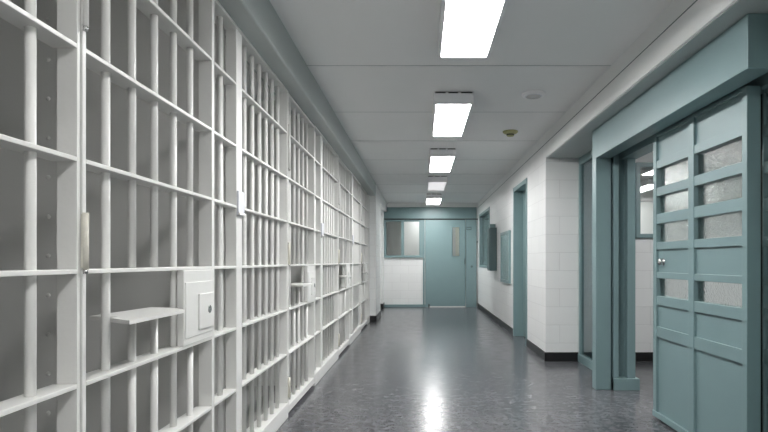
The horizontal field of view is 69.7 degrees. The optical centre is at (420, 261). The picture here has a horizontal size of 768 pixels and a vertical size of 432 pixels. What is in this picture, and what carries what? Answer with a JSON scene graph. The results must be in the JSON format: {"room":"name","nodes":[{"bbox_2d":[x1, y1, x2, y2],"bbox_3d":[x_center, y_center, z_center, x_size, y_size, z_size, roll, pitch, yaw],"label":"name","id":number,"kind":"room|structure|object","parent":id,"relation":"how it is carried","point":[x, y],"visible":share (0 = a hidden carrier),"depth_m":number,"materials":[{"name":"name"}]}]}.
{"room":"prison interior","nodes":[
{"label":"prison interior","id":0,"kind":"room"},
{"bbox_2d":[0,0,224,431],"bbox_3d":[-2.152,-0.160,2.648,2.295,2.520,0.344,0,0,0],"label":"wall partition","id":1,"kind":"structure","parent":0,"point":[128,290],"depth_m":2.49,"materials":[{"name":"grey metal"}]},
{"bbox_2d":[225,39,296,122],"bbox_3d":[-1.080,-1.319,3.225,0.040,0.202,13.650,0,0,0],"label":"wall","id":2,"kind":"structure","parent":0,"point":[255,74],"depth_m":3.68,"materials":[{"name":"grey paint"}]},
{"bbox_2d":[80,0,213,431],"bbox_3d":[-0.948,-0.061,2.001,0.195,2.263,0.967,0,0,0],"label":"door","id":3,"kind":"structure","parent":2,"relation":"in","point":[191,310],"depth_m":2.00,"materials":[{"name":"white paint"}]},
{"bbox_2d":[89,307,184,324],"bbox_3d":[-0.948,0.178,1.839,0.195,0.012,0.471,0,0,0],"label":"shelf","id":4,"kind":"object","parent":3,"relation":"attached to","point":[134,316],"depth_m":1.75,"materials":[{"name":"white metal"}]},
{"bbox_2d":[214,0,375,195],"bbox_3d":[-0.943,-1.320,3.224,0.235,0.240,13.649,0,0,0],"label":"ceiling beam","id":5,"kind":"structure","parent":2,"relation":"attached to","point":[258,20],"depth_m":3.64,"materials":[{"name":"grey paint"}]},
{"bbox_2d":[288,93,315,412],"bbox_3d":[-0.948,-0.061,4.361,0.195,2.263,0.967,0,0,0],"label":"door","id":6,"kind":"structure","parent":2,"relation":"in","point":[308,152],"depth_m":4.42,"materials":[{"name":"white paint"}]},
{"bbox_2d":[291,283,312,286],"bbox_3d":[-0.948,0.178,4.199,0.195,0.012,0.471,0,0,0],"label":"shelf","id":7,"kind":"object","parent":6,"relation":"attached to","point":[292,284],"depth_m":4.11,"materials":[{"name":"white metal"}]},
{"bbox_2d":[338,157,350,354],"bbox_3d":[-0.948,-0.061,6.721,0.195,2.263,0.967,0,0,0],"label":"door","id":8,"kind":"structure","parent":2,"relation":"in","point":[343,171],"depth_m":6.87,"materials":[{"name":"white paint"}]},
{"bbox_2d":[225,100,304,385],"bbox_3d":[-2.152,-0.160,5.008,2.295,2.520,0.344,0,0,0],"label":"wall partition","id":9,"kind":"structure","parent":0,"point":[295,270],"depth_m":4.85,"materials":[{"name":"grey metal"}]},
{"bbox_2d":[339,264,344,274],"bbox_3d":[-2.152,-0.160,7.368,2.295,2.520,0.344,0,0,0],"label":"wall partition","id":10,"kind":"structure","parent":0,"point":[340,265],"depth_m":7.21,"materials":[{"name":"grey metal"}]},
{"bbox_2d":[370,185,383,315],"bbox_3d":[-2.112,-0.160,11.675,2.575,2.520,3.250,0,0,0],"label":"wall","id":11,"kind":"structure","parent":0,"point":[376,215],"depth_m":10.20,"materials":[{"name":"white paint"}]},
{"bbox_2d":[370,303,384,321],"bbox_3d":[-1.068,1.045,11.662,0.481,0.110,3.263,0,0,-2],"label":"baseboard","id":12,"kind":"structure","parent":11,"relation":"attached to","point":[372,318],"depth_m":10.18,"materials":[{"name":"black rubber"}]},
{"bbox_2d":[380,192,386,211],"bbox_3d":[-0.943,-1.320,12.250,0.235,0.240,2.100,0,0,0],"label":"trim","id":13,"kind":"structure","parent":11,"relation":"attached to","point":[383,204],"depth_m":12.10,"materials":[{"name":"paint"}]},
{"bbox_2d":[384,207,477,306],"bbox_3d":[0.080,-0.160,13.400,2.960,2.520,0.200,0,0,0],"label":"wall","id":14,"kind":"structure","parent":0,"point":[403,277],"depth_m":13.30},
{"bbox_2d":[384,220,422,257],"bbox_3d":[-0.423,-0.550,13.328,0.991,0.916,0.145,0,0,0],"label":"window","id":15,"kind":"structure","parent":14,"relation":"in","point":[402,238],"depth_m":13.33,"materials":[{"name":"glass"}]},
{"bbox_2d":[384,304,429,306],"bbox_3d":[-0.343,1.064,13.270,1.103,0.072,0.060,0,0,0],"label":"trim","id":16,"kind":"structure","parent":14,"relation":"attached to","point":[385,305],"depth_m":13.25,"materials":[{"name":"teal paint"}]},
{"bbox_2d":[384,207,477,219],"bbox_3d":[0.230,-1.159,13.268,2.273,0.302,0.064,0,0,0],"label":"trim","id":17,"kind":"structure","parent":14,"relation":"attached to","point":[393,213],"depth_m":13.27,"materials":[{"name":"teal paint"}]},
{"bbox_2d":[387,203,477,206],"bbox_3d":[0.273,-1.365,13.290,2.205,0.109,0.020,0,0,0],"label":"trim","id":18,"kind":"structure","parent":14,"relation":"attached to","point":[388,204],"depth_m":13.28,"materials":[{"name":"paint"}]},
{"bbox_2d":[423,220,476,306],"bbox_3d":[0.693,0.046,13.258,1.289,2.108,0.085,0,0,0],"label":"door","id":19,"kind":"structure","parent":14,"relation":"in","point":[443,240],"depth_m":13.26,"materials":[{"name":"teal paint"}]},
{"bbox_2d":[225,0,673,202],"bbox_3d":[0.850,-1.467,6.700,8.700,0.106,20.600,0,0,0],"label":"ceiling","id":20,"kind":"structure","parent":0,"point":[377,65],"depth_m":4.13,"materials":[{"name":"grey paint"}]},
{"bbox_2d":[426,194,441,204],"bbox_3d":[0.275,-1.368,12.128,0.330,0.104,1.224,0,0,0],"label":"ceiling light","id":21,"kind":"object","parent":20,"relation":"attached to","point":[431,199],"visible":1,"depth_m":11.85,"materials":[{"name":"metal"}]},
{"bbox_2d":[427,199,440,203],"bbox_3d":[0.275,-1.341,12.130,0.291,0.009,1.195,0,0,0],"label":"diffuser","id":22,"kind":"object","parent":21,"relation":"attached to","point":[429,201],"depth_m":12.25,"materials":[{"name":"white plastic"}]},
{"bbox_2d":[427,176,447,190],"bbox_3d":[0.275,-1.368,9.698,0.330,0.104,1.164,0,0,0],"label":"ceiling light","id":23,"kind":"object","parent":20,"relation":"attached to","point":[434,183],"visible":1,"depth_m":9.40,"materials":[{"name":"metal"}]},
{"bbox_2d":[428,182,445,189],"bbox_3d":[0.275,-1.341,9.700,0.291,0.009,1.135,0,0,0],"label":"diffuser","id":24,"kind":"object","parent":23,"relation":"attached to","point":[431,185],"depth_m":9.67,"materials":[{"name":"white plastic"}]},
{"bbox_2d":[428,149,455,171],"bbox_3d":[0.275,-1.368,7.503,0.330,0.104,1.214,0,0,0],"label":"ceiling light","id":25,"kind":"object","parent":20,"relation":"attached to","point":[440,160],"visible":1,"depth_m":7.20,"materials":[{"name":"plastic"}]},
{"bbox_2d":[430,157,453,170],"bbox_3d":[0.275,-1.341,7.505,0.291,0.009,1.185,0,0,0],"label":"diffuser","id":26,"kind":"object","parent":25,"relation":"attached to","point":[436,163],"depth_m":7.50,"materials":[{"name":"white plastic"}]},
{"bbox_2d":[431,92,473,136],"bbox_3d":[0.275,-1.368,5.198,0.330,0.104,1.204,0,0,0],"label":"ceiling light","id":27,"kind":"object","parent":20,"relation":"attached to","point":[451,110],"visible":1,"depth_m":4.93,"materials":[{"name":"plastic"}]},
{"bbox_2d":[433,104,469,134],"bbox_3d":[0.275,-1.341,5.200,0.291,0.009,1.175,0,0,0],"label":"diffuser","id":28,"kind":"object","parent":27,"relation":"attached to","point":[448,119],"depth_m":5.14,"materials":[{"name":"white plastic"}]},
{"bbox_2d":[438,0,507,57],"bbox_3d":[0.275,-1.368,2.958,0.330,0.104,1.204,0,0,0],"label":"ceiling light","id":29,"kind":"object","parent":20,"relation":"attached to","point":[467,28],"visible":1,"depth_m":3.13,"materials":[{"name":"plastic"}]},
{"bbox_2d":[503,130,517,136],"bbox_3d":[0.975,-1.392,6.000,0.164,0.056,0.164,0,0,0],"label":"smoke detector","id":30,"kind":"object","parent":20,"relation":"attached to","point":[510,133],"visible":1,"depth_m":5.96,"materials":[{"name":"plastic"}]},
{"bbox_2d":[522,90,544,98],"bbox_3d":[0.953,-1.406,4.660,0.196,0.028,0.196,0,0,0],"label":"ceiling speaker","id":31,"kind":"object","parent":20,"relation":"attached to","point":[534,94],"visible":1,"depth_m":4.61,"materials":[{"name":"plastic"}]},
{"bbox_2d":[525,94,541,98],"bbox_3d":[0.953,-1.396,4.660,0.148,0.008,0.148,0,0,0],"label":"grille","id":32,"kind":"object","parent":31,"relation":"attached to","point":[527,96],"depth_m":4.64,"materials":[{"name":"grey metal"}]},
{"bbox_2d":[225,307,676,431],"bbox_3d":[0.850,1.147,6.700,8.700,0.106,20.600,0,0,0],"label":"floor","id":33,"kind":"structure","parent":0,"point":[411,369],"depth_m":4.76,"materials":[{"name":"tile"}]},
{"bbox_2d":[0,0,79,431],"bbox_3d":[-0.986,-0.052,0.980,0.104,2.305,1.074,0,0,0],"label":"bars","id":34,"kind":"object","parent":33,"relation":"in","point":[66,39],"visible":1,"depth_m":1.50,"materials":[{"name":"white paint"}]},
{"bbox_2d":[214,0,287,431],"bbox_3d":[-0.986,-0.052,3.184,0.104,2.305,1.384,0,0,0],"label":"bars","id":35,"kind":"object","parent":33,"relation":"in","point":[239,50],"visible":0.88,"depth_m":3.02,"materials":[{"name":"white paint"}]},
{"bbox_2d":[237,191,245,215],"bbox_3d":[-0.931,-0.300,2.850,0.018,0.124,0.096,0,0,0],"label":"card holder","id":36,"kind":"object","parent":35,"relation":"attached to","point":[240,195],"visible":1,"depth_m":2.83,"materials":[{"name":"white paint"}]},
{"bbox_2d":[312,125,338,385],"bbox_3d":[-0.986,-0.052,5.544,0.104,2.305,1.384,0,0,0],"label":"bars","id":37,"kind":"object","parent":33,"relation":"in","point":[326,158],"visible":0.77,"depth_m":5.59,"materials":[{"name":"white paint"}]},
{"bbox_2d":[321,223,323,236],"bbox_3d":[-0.931,-0.300,5.210,0.018,0.124,0.096,0,0,0],"label":"card holder","id":38,"kind":"object","parent":37,"relation":"attached to","point":[322,224],"visible":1,"depth_m":5.18,"materials":[{"name":"white paint"}]},
{"bbox_2d":[348,171,360,344],"bbox_3d":[-0.986,-0.052,7.904,0.104,2.305,1.384,0,0,0],"label":"bars","id":39,"kind":"object","parent":33,"relation":"in","point":[355,186],"visible":0.69,"depth_m":8.14,"materials":[{"name":"white paint"}]},
{"bbox_2d":[361,186,368,328],"bbox_3d":[-0.948,-0.061,9.081,0.195,2.263,0.967,0,0,0],"label":"door","id":40,"kind":"structure","parent":39,"relation":"attached to","point":[364,274],"depth_m":9.24,"materials":[{"name":"white paint"}]},
{"bbox_2d":[366,195,369,324],"bbox_3d":[-0.986,-0.052,9.811,0.104,2.305,0.478,0,0,0],"label":"bars","id":41,"kind":"object","parent":33,"relation":"in","point":[368,196],"visible":0.41,"depth_m":9.88,"materials":[{"name":"white paint"}]},
{"bbox_2d":[592,13,767,431],"bbox_3d":[1.681,-0.019,3.490,0.368,2.238,2.640,0,0,0],"label":"door frame","id":42,"kind":"structure","parent":33,"relation":"on","point":[736,59],"depth_m":4.68,"materials":[{"name":"teal paint"}]},
{"bbox_2d":[652,86,760,431],"bbox_3d":[1.665,0.100,3.328,0.089,1.970,1.121,0,0,0],"label":"sliding door","id":43,"kind":"structure","parent":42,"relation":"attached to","point":[707,165],"depth_m":3.15,"materials":[{"name":"teal paint"}]},
{"bbox_2d":[762,88,767,431],"bbox_3d":[1.795,0.100,2.507,0.060,1.970,0.675,0,0,0],"label":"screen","id":44,"kind":"object","parent":42,"relation":"attached to","point":[764,92],"visible":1,"depth_m":2.83,"materials":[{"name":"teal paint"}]},
{"bbox_2d":[478,133,561,351],"bbox_3d":[1.468,-0.160,9.785,0.185,2.520,7.430,0,0,0],"label":"wall","id":45,"kind":"structure","parent":0,"point":[543,174],"depth_m":6.55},
{"bbox_2d":[479,207,489,267],"bbox_3d":[1.430,-0.480,11.915,0.140,1.230,1.870,0,0,0],"label":"window","id":46,"kind":"structure","parent":45,"relation":"in","point":[484,217],"depth_m":12.39,"materials":[{"name":"teal paint"}]},
{"bbox_2d":[487,224,496,270],"bbox_3d":[1.308,-0.260,10.160,0.134,0.860,0.380,0,0,0],"label":"wall box","id":47,"kind":"object","parent":45,"relation":"attached to","point":[491,231],"visible":1,"depth_m":9.97,"materials":[{"name":"teal paint"}]},
{"bbox_2d":[500,230,510,283],"bbox_3d":[1.357,-0.070,8.850,0.035,0.820,0.880,0,0,0],"label":"notice board","id":48,"kind":"object","parent":45,"relation":"attached to","point":[505,237],"visible":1,"depth_m":8.78,"materials":[{"name":"teal paint"}]},
{"bbox_2d":[513,178,526,338],"bbox_3d":[1.452,0.007,7.635,0.177,2.185,1.050,0,0,0],"label":"door","id":49,"kind":"structure","parent":45,"relation":"in","point":[520,191],"depth_m":8.09,"materials":[{"name":"teal paint"}]},
{"bbox_2d":[477,303,577,360],"bbox_3d":[1.549,1.050,9.679,0.372,0.100,7.242,0,0,0],"label":"baseboard","id":50,"kind":"structure","parent":45,"relation":"attached to","point":[546,356],"depth_m":6.27,"materials":[{"name":"black rubber"}]},
{"bbox_2d":[483,0,696,202],"bbox_3d":[1.383,-1.300,4.850,0.023,0.005,16.900,0,0,0],"label":"trim","id":51,"kind":"structure","parent":45,"relation":"attached to","point":[696,0],"depth_m":3.79,"materials":[{"name":"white paint"}]},
{"bbox_2d":[546,0,767,157],"bbox_3d":[1.637,-1.290,1.235,0.525,0.301,9.670,0,0,0],"label":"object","id":52,"kind":"structure","parent":45,"relation":"attached to","point":[704,21],"depth_m":3.38,"materials":[{"name":"paint"}]},
{"bbox_2d":[562,151,652,353],"bbox_3d":[3.380,-0.160,6.145,3.640,2.520,0.150,0,0,0],"label":"wall","id":53,"kind":"structure","parent":0,"point":[570,166],"depth_m":6.07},
{"bbox_2d":[578,150,591,369],"bbox_3d":[1.760,-0.020,5.439,0.070,2.240,1.237,0,0,0],"label":"window","id":54,"kind":"structure","parent":53,"relation":"in","point":[585,161],"depth_m":5.88,"materials":[{"name":"teal paint"}]},
{"bbox_2d":[635,162,652,237],"bbox_3d":[3.030,-0.675,6.117,1.340,0.830,0.165,0,0,0],"label":"window","id":55,"kind":"structure","parent":53,"relation":"in","point":[643,170],"depth_m":6.11,"materials":[{"name":"clear glass"}]},
{"bbox_2d":[635,352,652,360],"bbox_3d":[3.450,1.050,6.064,3.300,0.100,0.012,0,0,0],"label":"baseboard","id":56,"kind":"structure","parent":53,"relation":"attached to","point":[639,356],"depth_m":6.06,"materials":[{"name":"black rubber"}]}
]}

